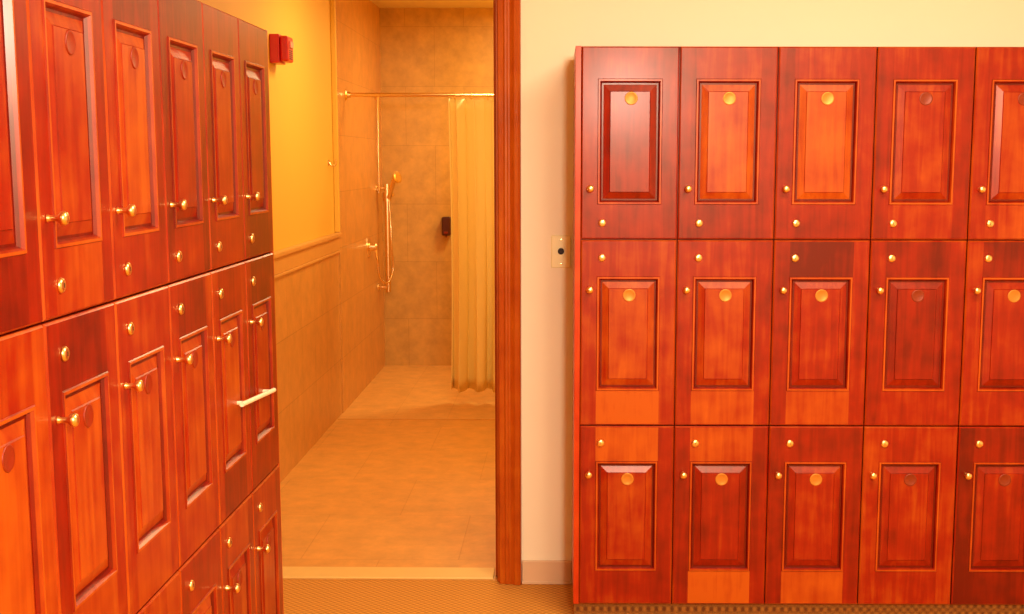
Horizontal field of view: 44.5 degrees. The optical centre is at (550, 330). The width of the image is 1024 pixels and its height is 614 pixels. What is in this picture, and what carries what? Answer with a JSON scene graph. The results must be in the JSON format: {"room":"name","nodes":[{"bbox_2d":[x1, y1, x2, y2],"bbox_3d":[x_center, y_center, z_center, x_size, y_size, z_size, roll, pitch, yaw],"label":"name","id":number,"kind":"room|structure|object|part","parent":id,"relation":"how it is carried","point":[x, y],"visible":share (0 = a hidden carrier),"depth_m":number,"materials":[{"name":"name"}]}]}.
{"room":"changing room","nodes":[
{"label":"changing room","id":0,"kind":"room"},
{"bbox_2d":[198,0,384,412],"bbox_3d":[-1.360,-0.242,3.329,0.142,2.580,11.630,0,8,1],"label":"wall","id":1,"kind":"structure","parent":0,"point":[362,320],"depth_m":7.35,"materials":[{"name":"paint"}]},
{"bbox_2d":[269,34,293,64],"bbox_3d":[-1.233,-1.296,5.763,0.092,0.130,0.130,0,8,1],"label":"fire alarm","id":2,"kind":"object","parent":1,"relation":"attached to","point":[281,47],"visible":1,"depth_m":5.71,"materials":[{"name":"red plastic"}]},
{"bbox_2d":[274,232,340,278],"bbox_3d":[-1.262,-0.329,5.938,0.036,0.119,2.885,0,8,1],"label":"cap","id":3,"kind":"object","parent":1,"relation":"attached to","point":[287,260],"depth_m":6.37,"materials":[{"name":"brown wood"}]},
{"bbox_2d":[274,253,341,482],"bbox_3d":[-1.272,0.205,6.010,0.018,0.970,2.885,0,8,1],"label":"wainscoting","id":4,"kind":"structure","parent":1,"relation":"attached to","point":[307,299],"depth_m":6.46,"materials":[{"name":"tile"}]},
{"bbox_2d":[328,159,336,166],"bbox_3d":[-1.239,-0.957,7.131,0.050,0.046,0.036,0,8,1],"label":"robe hook","id":5,"kind":"object","parent":1,"relation":"attached to","point":[329,163],"visible":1,"depth_m":7.13,"materials":[{"name":"silver metal"}]},
{"bbox_2d":[330,0,339,231],"bbox_3d":[-1.248,-1.321,7.248,0.028,1.494,0.030,0,8,1],"label":"bead","id":6,"kind":"object","parent":1,"relation":"attached to","point":[332,2],"visible":1,"depth_m":7.24,"materials":[{"name":"gold metal"}]},
{"bbox_2d":[367,236,377,259],"bbox_3d":[-1.194,-0.562,8.456,0.068,0.162,0.150,0,8,1],"label":"shower valve","id":7,"kind":"object","parent":1,"relation":"attached to","point":[370,246],"visible":1,"depth_m":8.43,"materials":[{"name":"silver metal"}]},
{"bbox_2d":[374,97,379,192],"bbox_3d":[-1.209,-1.305,8.749,0.027,0.670,0.022,0,8,1],"label":"pipe","id":8,"kind":"object","parent":1,"relation":"attached to","point":[375,98],"visible":0.95,"depth_m":8.74,"materials":[{"name":"silver metal"}]},
{"bbox_2d":[376,184,393,291],"bbox_3d":[-1.160,-0.655,8.854,0.126,0.765,0.065,0,8,1],"label":"slide bar","id":9,"kind":"object","parent":1,"relation":"attached to","point":[385,188],"visible":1,"depth_m":8.84,"materials":[{"name":"silver metal"}]},
{"bbox_2d":[387,171,401,198],"bbox_3d":[-1.104,-1.018,8.747,0.115,0.196,0.083,3,8,21],"label":"shower","id":10,"kind":"object","parent":9,"relation":"attached to","point":[396,178],"visible":1,"depth_m":8.74,"materials":[{"name":"silver metal"}]},
{"bbox_2d":[377,199,393,283],"bbox_3d":[-1.167,-0.626,8.763,0.038,0.600,0.193,5,9,31],"label":"hose","id":11,"kind":"object","parent":10,"relation":"attached to","point":[381,280],"visible":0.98,"depth_m":8.81,"materials":[{"name":"silver metal"}]},
{"bbox_2d":[345,89,493,99],"bbox_3d":[-0.472,-1.422,7.543,1.528,0.068,0.068,0,8,1],"label":"shower curtain rod","id":12,"kind":"object","parent":1,"relation":"attached to","point":[347,94],"depth_m":7.54,"materials":[{"name":"silver metal"}]},
{"bbox_2d":[448,92,494,392],"bbox_3d":[-0.175,-0.527,7.660,0.880,1.822,0.108,0,8,1],"label":"shower curtain","id":13,"kind":"object","parent":12,"relation":"hanging from","point":[471,121],"visible":0.27,"depth_m":7.66,"materials":[{"name":"fabric"}]},
{"bbox_2d":[280,365,573,613],"bbox_3d":[0.863,1.086,3.533,4.550,0.102,11.730,0,8,1],"label":"floor","id":14,"kind":"structure","parent":0,"point":[367,493],"depth_m":5.48,"materials":[{"name":"tile"}]},
{"bbox_2d":[282,567,494,579],"bbox_3d":[-0.741,0.885,4.581,1.073,0.008,0.118,0,8,1],"label":"threshold","id":15,"kind":"object","parent":14,"relation":"on","point":[444,573],"depth_m":4.56,"materials":[{"name":"stone"}]},
{"bbox_2d":[572,46,1023,613],"bbox_3d":[1.010,0.018,4.143,1.866,1.854,0.379,0,8,0],"label":"lockers","id":16,"kind":"object","parent":14,"relation":"on","point":[798,272],"visible":1,"depth_m":3.99,"materials":[{"name":"brown wood"}]},
{"bbox_3d":[0.124,0.463,4.033,0.023,0.023,0.034,0,8,0],"label":"knob","id":17,"kind":"part","parent":16,"relation":"part of","materials":[{"name":"gold metal"}]},
{"bbox_3d":[0.125,-0.130,3.953,0.023,0.023,0.034,0,8,0],"label":"knob","id":18,"kind":"part","parent":16,"relation":"part of","materials":[{"name":"gold metal"}]},
{"bbox_3d":[0.125,-0.445,3.910,0.023,0.023,0.034,0,8,0],"label":"knob","id":19,"kind":"part","parent":16,"relation":"part of","materials":[{"name":"gold metal"}]},
{"bbox_3d":[0.246,0.600,4.077,0.301,0.595,0.022,0,8,0],"label":"door","id":20,"kind":"part","parent":16,"relation":"part of","materials":[{"name":"brown wood"}]},
{"bbox_3d":[0.247,0.007,3.997,0.301,0.595,0.022,0,8,0],"label":"door","id":21,"kind":"part","parent":16,"relation":"part of","materials":[{"name":"brown wood"}]},
{"bbox_3d":[0.248,-0.586,3.916,0.301,0.595,0.022,0,8,0],"label":"door","id":22,"kind":"part","parent":16,"relation":"part of","materials":[{"name":"brown wood"}]},
{"bbox_3d":[0.429,0.464,4.032,0.023,0.023,0.034,0,8,0],"label":"knob","id":23,"kind":"part","parent":16,"relation":"part of","materials":[{"name":"gold metal"}]},
{"bbox_3d":[0.430,-0.130,3.951,0.023,0.023,0.034,0,8,0],"label":"knob","id":24,"kind":"part","parent":16,"relation":"part of","materials":[{"name":"gold metal"}]},
{"bbox_3d":[0.430,-0.444,3.909,0.023,0.023,0.034,0,8,0],"label":"knob","id":25,"kind":"part","parent":16,"relation":"part of","materials":[{"name":"gold metal"}]},
{"bbox_3d":[0.551,0.601,4.076,0.301,0.595,0.022,0,8,0],"label":"door","id":26,"kind":"part","parent":16,"relation":"part of","materials":[{"name":"brown wood"}]},
{"bbox_3d":[0.552,0.007,3.995,0.301,0.595,0.022,0,8,0],"label":"door","id":27,"kind":"part","parent":16,"relation":"part of","materials":[{"name":"brown wood"}]},
{"bbox_3d":[0.553,-0.586,3.915,0.301,0.595,0.022,0,8,0],"label":"door","id":28,"kind":"part","parent":16,"relation":"part of","materials":[{"name":"brown wood"}]},
{"bbox_3d":[0.734,0.464,4.031,0.023,0.023,0.034,0,8,0],"label":"knob","id":29,"kind":"part","parent":16,"relation":"part of","materials":[{"name":"gold metal"}]},
{"bbox_3d":[0.735,-0.129,3.950,0.023,0.023,0.034,0,8,0],"label":"knob","id":30,"kind":"part","parent":16,"relation":"part of","materials":[{"name":"gold metal"}]},
{"bbox_3d":[0.735,-0.444,3.908,0.023,0.023,0.034,0,8,0],"label":"knob","id":31,"kind":"part","parent":16,"relation":"part of","materials":[{"name":"gold metal"}]},
{"bbox_3d":[0.856,0.601,4.075,0.301,0.595,0.022,0,8,0],"label":"door","id":32,"kind":"part","parent":16,"relation":"part of","materials":[{"name":"brown wood"}]},
{"bbox_3d":[0.857,0.008,3.994,0.301,0.595,0.022,0,8,0],"label":"door","id":33,"kind":"part","parent":16,"relation":"part of","materials":[{"name":"brown wood"}]},
{"bbox_3d":[0.858,-0.585,3.914,0.301,0.595,0.022,0,8,0],"label":"door","id":34,"kind":"part","parent":16,"relation":"part of","materials":[{"name":"brown wood"}]},
{"bbox_3d":[1.039,0.465,4.030,0.023,0.023,0.034,0,8,0],"label":"knob","id":35,"kind":"part","parent":16,"relation":"part of","materials":[{"name":"gold metal"}]},
{"bbox_3d":[1.040,-0.128,3.949,0.023,0.023,0.034,0,8,0],"label":"knob","id":36,"kind":"part","parent":16,"relation":"part of","materials":[{"name":"gold metal"}]},
{"bbox_3d":[1.040,-0.443,3.907,0.023,0.023,0.034,0,8,0],"label":"knob","id":37,"kind":"part","parent":16,"relation":"part of","materials":[{"name":"gold metal"}]},
{"bbox_3d":[1.161,0.602,4.074,0.301,0.595,0.022,0,8,0],"label":"door","id":38,"kind":"part","parent":16,"relation":"part of","materials":[{"name":"brown wood"}]},
{"bbox_3d":[1.162,0.009,3.993,0.301,0.595,0.022,0,8,0],"label":"door","id":39,"kind":"part","parent":16,"relation":"part of","materials":[{"name":"brown wood"}]},
{"bbox_3d":[1.163,-0.584,3.913,0.301,0.595,0.022,0,8,0],"label":"door","id":40,"kind":"part","parent":16,"relation":"part of","materials":[{"name":"brown wood"}]},
{"bbox_3d":[1.344,0.466,4.029,0.023,0.023,0.034,0,8,0],"label":"knob","id":41,"kind":"part","parent":16,"relation":"part of","materials":[{"name":"gold metal"}]},
{"bbox_3d":[1.345,-0.128,3.948,0.023,0.023,0.034,0,8,0],"label":"knob","id":42,"kind":"part","parent":16,"relation":"part of","materials":[{"name":"gold metal"}]},
{"bbox_3d":[1.345,-0.442,3.905,0.023,0.023,0.034,0,8,0],"label":"knob","id":43,"kind":"part","parent":16,"relation":"part of","materials":[{"name":"gold metal"}]},
{"bbox_3d":[1.466,0.603,4.072,0.301,0.595,0.022,0,8,0],"label":"door","id":44,"kind":"part","parent":16,"relation":"part of","materials":[{"name":"brown wood"}]},
{"bbox_3d":[1.467,0.009,3.992,0.301,0.595,0.022,0,8,0],"label":"door","id":45,"kind":"part","parent":16,"relation":"part of","materials":[{"name":"brown wood"}]},
{"bbox_3d":[1.468,-0.584,3.912,0.301,0.595,0.022,0,8,0],"label":"door","id":46,"kind":"part","parent":16,"relation":"part of","materials":[{"name":"brown wood"}]},
{"bbox_3d":[-1.063,0.283,1.968,0.525,1.790,3.050,0,8,1],"label":"carcass","id":47,"kind":"object","parent":14,"relation":"on","visible":0},
{"bbox_2d":[0,0,42,334],"bbox_3d":[-0.788,-0.287,1.733,0.022,0.593,0.301,0,8,1],"label":"door","id":48,"kind":"structure","parent":47,"relation":"attached to","point":[20,280],"depth_m":1.83,"materials":[{"name":"brown wood"}]},
{"bbox_2d":[0,325,57,613],"bbox_3d":[-0.789,0.304,1.813,0.022,0.593,0.301,0,8,1],"label":"door","id":49,"kind":"structure","parent":47,"relation":"attached to","point":[28,581],"depth_m":1.86,"materials":[{"name":"brown wood"}]},
{"bbox_2d":[2,444,14,472],"bbox_3d":[-0.779,0.183,1.800,0.003,0.041,0.041,0,8,1],"label":"disc","id":50,"kind":"object","parent":49,"relation":"attached to","point":[8,455],"visible":1,"depth_m":1.80,"materials":[{"name":"brown wood"}]},
{"bbox_2d":[26,0,113,321],"bbox_3d":[-0.769,-0.328,2.035,0.054,0.593,0.301,0,8,1],"label":"door","id":51,"kind":"structure","parent":47,"relation":"attached to","point":[68,94],"depth_m":2.02,"materials":[{"name":"brown wood"}]},
{"bbox_3d":[-0.760,-0.174,1.932,0.034,0.023,0.023,0,8,1],"label":"knob","id":52,"kind":"part","parent":51,"relation":"part of","materials":[{"name":"gold metal"}]},
{"bbox_2d":[57,278,65,292],"bbox_3d":[-0.774,-0.072,1.984,0.006,0.025,0.025,0,8,1],"label":"lock","id":53,"kind":"object","parent":51,"relation":"attached to","point":[60,284],"visible":1,"depth_m":1.98,"materials":[{"name":"gold metal"}]},
{"bbox_2d":[65,30,75,55],"bbox_3d":[-0.774,-0.466,2.020,0.003,0.041,0.041,0,8,1],"label":"disc","id":54,"kind":"object","parent":51,"relation":"attached to","point":[70,43],"visible":1,"depth_m":2.02,"materials":[{"name":"brown wood"}]},
{"bbox_2d":[34,302,127,613],"bbox_3d":[-0.770,0.263,2.115,0.053,0.593,0.301,0,8,1],"label":"door","id":55,"kind":"structure","parent":47,"relation":"attached to","point":[88,512],"depth_m":2.10,"materials":[{"name":"brown wood"}]},
{"bbox_2d":[61,346,69,360],"bbox_3d":[-0.774,0.036,1.999,0.006,0.025,0.025,0,8,1],"label":"lock","id":56,"kind":"object","parent":55,"relation":"attached to","point":[65,353],"visible":1,"depth_m":1.99,"materials":[{"name":"gold metal"}]},
{"bbox_3d":[-0.761,0.141,1.975,0.034,0.023,0.023,0,8,1],"label":"knob","id":57,"kind":"part","parent":55,"relation":"part of","materials":[{"name":"gold metal"}]},
{"bbox_2d":[84,404,93,427],"bbox_3d":[-0.776,0.142,2.102,0.003,0.041,0.041,0,8,1],"label":"disc","id":58,"kind":"object","parent":55,"relation":"attached to","point":[88,411],"visible":1,"depth_m":2.10,"materials":[{"name":"brown wood"}]},
{"bbox_2d":[100,0,167,299],"bbox_3d":[-0.765,-0.369,2.337,0.054,0.593,0.301,0,8,1],"label":"door","id":59,"kind":"structure","parent":47,"relation":"attached to","point":[132,96],"depth_m":2.33,"materials":[{"name":"brown wood"}]},
{"bbox_3d":[-0.757,-0.215,2.234,0.034,0.023,0.023,0,8,1],"label":"knob","id":60,"kind":"part","parent":59,"relation":"part of","materials":[{"name":"gold metal"}]},
{"bbox_2d":[125,262,131,275],"bbox_3d":[-0.770,-0.113,2.287,0.006,0.025,0.025,0,8,1],"label":"lock","id":61,"kind":"object","parent":59,"relation":"attached to","point":[128,270],"visible":1,"depth_m":2.28,"materials":[{"name":"gold metal"}]},
{"bbox_2d":[131,47,138,68],"bbox_3d":[-0.771,-0.506,2.322,0.003,0.041,0.041,0,8,1],"label":"disc","id":62,"kind":"object","parent":59,"relation":"attached to","point":[134,53],"visible":1,"depth_m":2.32,"materials":[{"name":"brown wood"}]},
{"bbox_2d":[109,286,178,613],"bbox_3d":[-0.766,0.222,2.418,0.054,0.593,0.301,0,8,1],"label":"door","id":63,"kind":"structure","parent":47,"relation":"attached to","point":[146,420],"depth_m":2.40,"materials":[{"name":"brown wood"}]},
{"bbox_2d":[127,322,133,334],"bbox_3d":[-0.770,-0.005,2.301,0.006,0.025,0.025,0,8,1],"label":"lock","id":64,"kind":"object","parent":63,"relation":"attached to","point":[130,324],"visible":1,"depth_m":2.29,"materials":[{"name":"gold metal"}]},
{"bbox_3d":[-0.757,0.100,2.277,0.034,0.023,0.023,0,8,1],"label":"knob","id":65,"kind":"part","parent":63,"relation":"part of","materials":[{"name":"gold metal"}]},
{"bbox_2d":[145,373,151,393],"bbox_3d":[-0.772,0.102,2.404,0.003,0.041,0.041,0,8,1],"label":"disc","id":66,"kind":"object","parent":63,"relation":"attached to","point":[148,379],"visible":1,"depth_m":2.40,"materials":[{"name":"brown wood"}]},
{"bbox_2d":[136,571,180,613],"bbox_3d":[-0.782,0.813,2.498,0.022,0.593,0.301,0,8,1],"label":"door","id":67,"kind":"structure","parent":47,"relation":"attached to","point":[166,600],"depth_m":2.53,"materials":[{"name":"brown wood"}]},
{"bbox_2d":[157,0,209,283],"bbox_3d":[-0.761,-0.410,2.640,0.054,0.593,0.301,0,8,1],"label":"door","id":68,"kind":"structure","parent":47,"relation":"attached to","point":[179,21],"depth_m":2.63,"materials":[{"name":"brown wood"}]},
{"bbox_3d":[-0.753,-0.256,2.537,0.034,0.023,0.023,0,8,1],"label":"knob","id":69,"kind":"part","parent":68,"relation":"part of","materials":[{"name":"gold metal"}]},
{"bbox_2d":[176,250,181,261],"bbox_3d":[-0.766,-0.154,2.589,0.006,0.025,0.025,0,8,1],"label":"lock","id":70,"kind":"object","parent":68,"relation":"attached to","point":[179,253],"visible":1,"depth_m":2.58,"materials":[{"name":"gold metal"}]},
{"bbox_2d":[181,60,187,79],"bbox_3d":[-0.767,-0.547,2.624,0.003,0.041,0.041,0,8,1],"label":"disc","id":71,"kind":"object","parent":68,"relation":"attached to","point":[184,70],"visible":1,"depth_m":2.62,"materials":[{"name":"brown wood"}]},
{"bbox_2d":[161,272,218,566],"bbox_3d":[-0.762,0.181,2.720,0.054,0.593,0.301,0,8,1],"label":"door","id":72,"kind":"structure","parent":47,"relation":"attached to","point":[193,389],"depth_m":2.70,"materials":[{"name":"brown wood"}]},
{"bbox_2d":[178,303,183,314],"bbox_3d":[-0.766,-0.046,2.604,0.006,0.025,0.025,0,8,1],"label":"lock","id":73,"kind":"object","parent":72,"relation":"attached to","point":[181,305],"visible":1,"depth_m":2.60,"materials":[{"name":"gold metal"}]},
{"bbox_3d":[-0.754,0.059,2.579,0.034,0.023,0.023,0,8,1],"label":"knob","id":74,"kind":"part","parent":72,"relation":"part of","materials":[{"name":"gold metal"}]},
{"bbox_2d":[192,350,197,367],"bbox_3d":[-0.768,0.060,2.707,0.003,0.041,0.041,0,8,1],"label":"disc","id":75,"kind":"object","parent":72,"relation":"attached to","point":[195,354],"visible":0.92,"depth_m":2.71,"materials":[{"name":"brown wood"}]},
{"bbox_2d":[177,528,222,613],"bbox_3d":[-0.779,0.772,2.800,0.022,0.593,0.301,0,8,1],"label":"door","id":76,"kind":"structure","parent":47,"relation":"attached to","point":[203,566],"depth_m":2.79,"materials":[{"name":"brown wood"}]},
{"bbox_2d":[189,579,194,590],"bbox_3d":[-0.767,0.545,2.684,0.006,0.025,0.025,0,8,1],"label":"lock","id":77,"kind":"object","parent":76,"relation":"attached to","point":[192,583],"visible":1,"depth_m":2.68,"materials":[{"name":"gold metal"}]},
{"bbox_2d":[201,2,244,270],"bbox_3d":[-0.758,-0.451,2.942,0.054,0.593,0.301,0,8,1],"label":"door","id":78,"kind":"structure","parent":47,"relation":"attached to","point":[219,28],"depth_m":2.93,"materials":[{"name":"brown wood"}]},
{"bbox_2d":[217,241,221,251],"bbox_3d":[-0.763,-0.195,2.891,0.006,0.025,0.025,0,8,1],"label":"lock","id":79,"kind":"object","parent":78,"relation":"attached to","point":[219,243],"visible":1,"depth_m":2.88,"materials":[{"name":"gold metal"}]},
{"bbox_3d":[-0.749,-0.297,2.839,0.034,0.023,0.023,0,8,1],"label":"knob","id":80,"kind":"part","parent":78,"relation":"part of","materials":[{"name":"gold metal"}]},
{"bbox_2d":[221,70,225,87],"bbox_3d":[-0.764,-0.588,2.926,0.003,0.041,0.041,0,8,1],"label":"disc","id":81,"kind":"object","parent":78,"relation":"attached to","point":[223,75],"visible":1,"depth_m":2.92,"materials":[{"name":"brown wood"}]},
{"bbox_2d":[207,262,251,524],"bbox_3d":[-0.759,0.140,3.022,0.053,0.593,0.301,0,8,1],"label":"door","id":82,"kind":"structure","parent":47,"relation":"attached to","point":[231,379],"depth_m":3.01,"materials":[{"name":"brown wood"}]},
{"bbox_2d":[219,288,223,298],"bbox_3d":[-0.763,-0.087,2.906,0.006,0.025,0.025,0,8,1],"label":"lock","id":83,"kind":"object","parent":82,"relation":"attached to","point":[221,292],"visible":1,"depth_m":2.90,"materials":[{"name":"gold metal"}]},
{"bbox_3d":[-0.750,0.018,2.881,0.034,0.023,0.023,0,8,1],"label":"knob","id":84,"kind":"part","parent":82,"relation":"part of","materials":[{"name":"gold metal"}]},
{"bbox_2d":[230,331,234,347],"bbox_3d":[-0.765,0.019,3.009,0.003,0.041,0.041,0,8,1],"label":"disc","id":85,"kind":"object","parent":82,"relation":"attached to","point":[232,332],"visible":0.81,"depth_m":3.01,"materials":[{"name":"brown wood"}]},
{"bbox_2d":[218,494,255,613],"bbox_3d":[-0.760,0.731,3.102,0.053,0.593,0.301,0,8,1],"label":"door","id":86,"kind":"structure","parent":47,"relation":"attached to","point":[238,525],"depth_m":3.08,"materials":[{"name":"brown wood"}]},
{"bbox_2d":[227,537,231,547],"bbox_3d":[-0.764,0.504,2.986,0.006,0.025,0.025,0,8,1],"label":"lock","id":87,"kind":"object","parent":86,"relation":"attached to","point":[229,544],"visible":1,"depth_m":2.98,"materials":[{"name":"gold metal"}]},
{"bbox_3d":[-0.751,0.609,2.962,0.034,0.023,0.023,0,8,1],"label":"knob","id":88,"kind":"part","parent":86,"relation":"part of","materials":[{"name":"gold metal"}]},
{"bbox_2d":[238,570,242,585],"bbox_3d":[-0.766,0.611,3.089,0.003,0.041,0.041,0,8,1],"label":"disc","id":89,"kind":"object","parent":86,"relation":"attached to","point":[240,576],"visible":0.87,"depth_m":3.09,"materials":[{"name":"brown wood"}]},
{"bbox_2d":[237,18,272,259],"bbox_3d":[-0.754,-0.492,3.244,0.054,0.593,0.301,0,8,1],"label":"door","id":90,"kind":"structure","parent":47,"relation":"attached to","point":[252,39],"depth_m":3.23,"materials":[{"name":"brown wood"}]},
{"bbox_2d":[250,234,254,242],"bbox_3d":[-0.759,-0.236,3.193,0.006,0.025,0.025,0,8,1],"label":"lock","id":91,"kind":"object","parent":90,"relation":"attached to","point":[252,238],"visible":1,"depth_m":3.19,"materials":[{"name":"gold metal"}]},
{"bbox_3d":[-0.746,-0.338,3.141,0.034,0.023,0.023,0,8,1],"label":"knob","id":92,"kind":"part","parent":90,"relation":"part of","materials":[{"name":"gold metal"}]},
{"bbox_2d":[254,79,257,94],"bbox_3d":[-0.760,-0.629,3.228,0.003,0.041,0.041,0,8,1],"label":"disc","id":93,"kind":"object","parent":90,"relation":"attached to","point":[255,80],"visible":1,"depth_m":3.22,"materials":[{"name":"brown wood"}]},
{"bbox_2d":[239,253,278,490],"bbox_3d":[-0.755,0.099,3.324,0.054,0.593,0.301,0,8,1],"label":"door","id":94,"kind":"structure","parent":47,"relation":"attached to","point":[262,374],"depth_m":3.31,"materials":[{"name":"brown wood"}]},
{"bbox_2d":[252,276,255,285],"bbox_3d":[-0.759,-0.128,3.208,0.006,0.025,0.025,0,8,1],"label":"lock","id":95,"kind":"object","parent":94,"relation":"attached to","point":[253,277],"visible":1,"depth_m":3.20,"materials":[{"name":"gold metal"}]},
{"bbox_2d":[237,388,275,406],"bbox_3d":[-0.750,0.168,3.188,0.029,0.036,0.326,0,8,1],"label":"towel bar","id":96,"kind":"object","parent":94,"relation":"attached to","point":[266,392],"visible":1,"depth_m":3.15,"materials":[{"name":"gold metal"}]},
{"bbox_3d":[-0.746,-0.023,3.184,0.034,0.023,0.023,0,8,1],"label":"knob","id":97,"kind":"part","parent":94,"relation":"part of","materials":[{"name":"gold metal"}]},
{"bbox_2d":[261,315,264,330],"bbox_3d":[-0.761,-0.021,3.311,0.003,0.041,0.041,0,8,1],"label":"disc","id":98,"kind":"object","parent":94,"relation":"attached to","point":[262,316],"visible":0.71,"depth_m":3.32,"materials":[{"name":"brown wood"}]},
{"bbox_2d":[250,465,282,613],"bbox_3d":[-0.756,0.691,3.404,0.054,0.593,0.301,0,8,1],"label":"door","id":99,"kind":"structure","parent":47,"relation":"attached to","point":[267,566],"depth_m":3.39,"materials":[{"name":"brown wood"}]},
{"bbox_2d":[259,503,262,511],"bbox_3d":[-0.760,0.464,3.288,0.006,0.025,0.025,0,8,1],"label":"lock","id":100,"kind":"object","parent":99,"relation":"attached to","point":[260,504],"visible":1,"depth_m":3.28,"materials":[{"name":"gold metal"}]},
{"bbox_3d":[-0.747,0.568,3.264,0.034,0.023,0.023,0,8,1],"label":"knob","id":101,"kind":"part","parent":99,"relation":"part of","materials":[{"name":"gold metal"}]},
{"bbox_2d":[267,534,270,545],"bbox_3d":[-0.762,0.570,3.391,0.003,0.041,0.041,0,8,1],"label":"disc","id":102,"kind":"object","parent":99,"relation":"attached to","point":[269,535],"visible":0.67,"depth_m":3.39,"materials":[{"name":"brown wood"}]},
{"bbox_2d":[266,30,283,613],"bbox_3d":[-1.054,0.283,1.968,0.543,1.790,3.086,0,8,1],"label":"panels","id":103,"kind":"object","parent":47,"relation":"attached to","point":[278,464],"visible":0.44,"depth_m":3.48,"materials":[{"name":"brown wood"}]},
{"bbox_2d":[370,0,492,7],"bbox_3d":[0.866,-1.562,3.123,4.590,0.100,11.870,0,8,1],"label":"ceiling","id":104,"kind":"structure","parent":0,"point":[380,3],"depth_m":8.66,"materials":[{"name":"paint"}]},
{"bbox_2d":[379,8,493,365],"bbox_3d":[-0.466,-1.029,9.141,1.790,2.580,0.120,0,8,1],"label":"wall","id":105,"kind":"structure","parent":0,"point":[423,50],"depth_m":9.05,"materials":[{"name":"tile"}]},
{"bbox_2d":[442,217,450,236],"bbox_3d":[-0.754,-0.754,9.080,0.064,0.148,0.082,0,8,1],"label":"soap dispenser","id":106,"kind":"object","parent":105,"relation":"attached to","point":[446,221],"visible":0.99,"depth_m":9.05,"materials":[{"name":"plastic"}]},
{"bbox_2d":[521,0,1023,560],"bbox_3d":[1.493,-0.377,4.361,3.318,2.580,0.120,0,8,1],"label":"wall","id":107,"kind":"structure","parent":0,"point":[551,30],"depth_m":4.25,"materials":[{"name":"beige paint"}]},
{"bbox_2d":[493,0,521,584],"bbox_3d":[-0.699,-0.220,4.394,1.197,2.248,0.154,0,8,1],"label":"door frame","id":108,"kind":"structure","parent":107,"relation":"attached to","point":[508,11],"depth_m":4.33,"materials":[{"name":"brown wood"}]},
{"bbox_2d":[522,560,571,583],"bbox_3d":[-0.012,0.863,4.478,0.178,0.084,0.018,0,8,1],"label":"baseboard","id":109,"kind":"structure","parent":107,"relation":"attached to","point":[533,571],"depth_m":4.47,"materials":[{"name":"plastic"}]},
{"bbox_2d":[551,235,570,267],"bbox_3d":[0.037,-0.274,4.325,0.068,0.112,0.015,0,8,1],"label":"wall switch plate","id":110,"kind":"object","parent":107,"relation":"attached to","point":[560,245],"visible":1,"depth_m":4.33,"materials":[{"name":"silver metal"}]}
]}

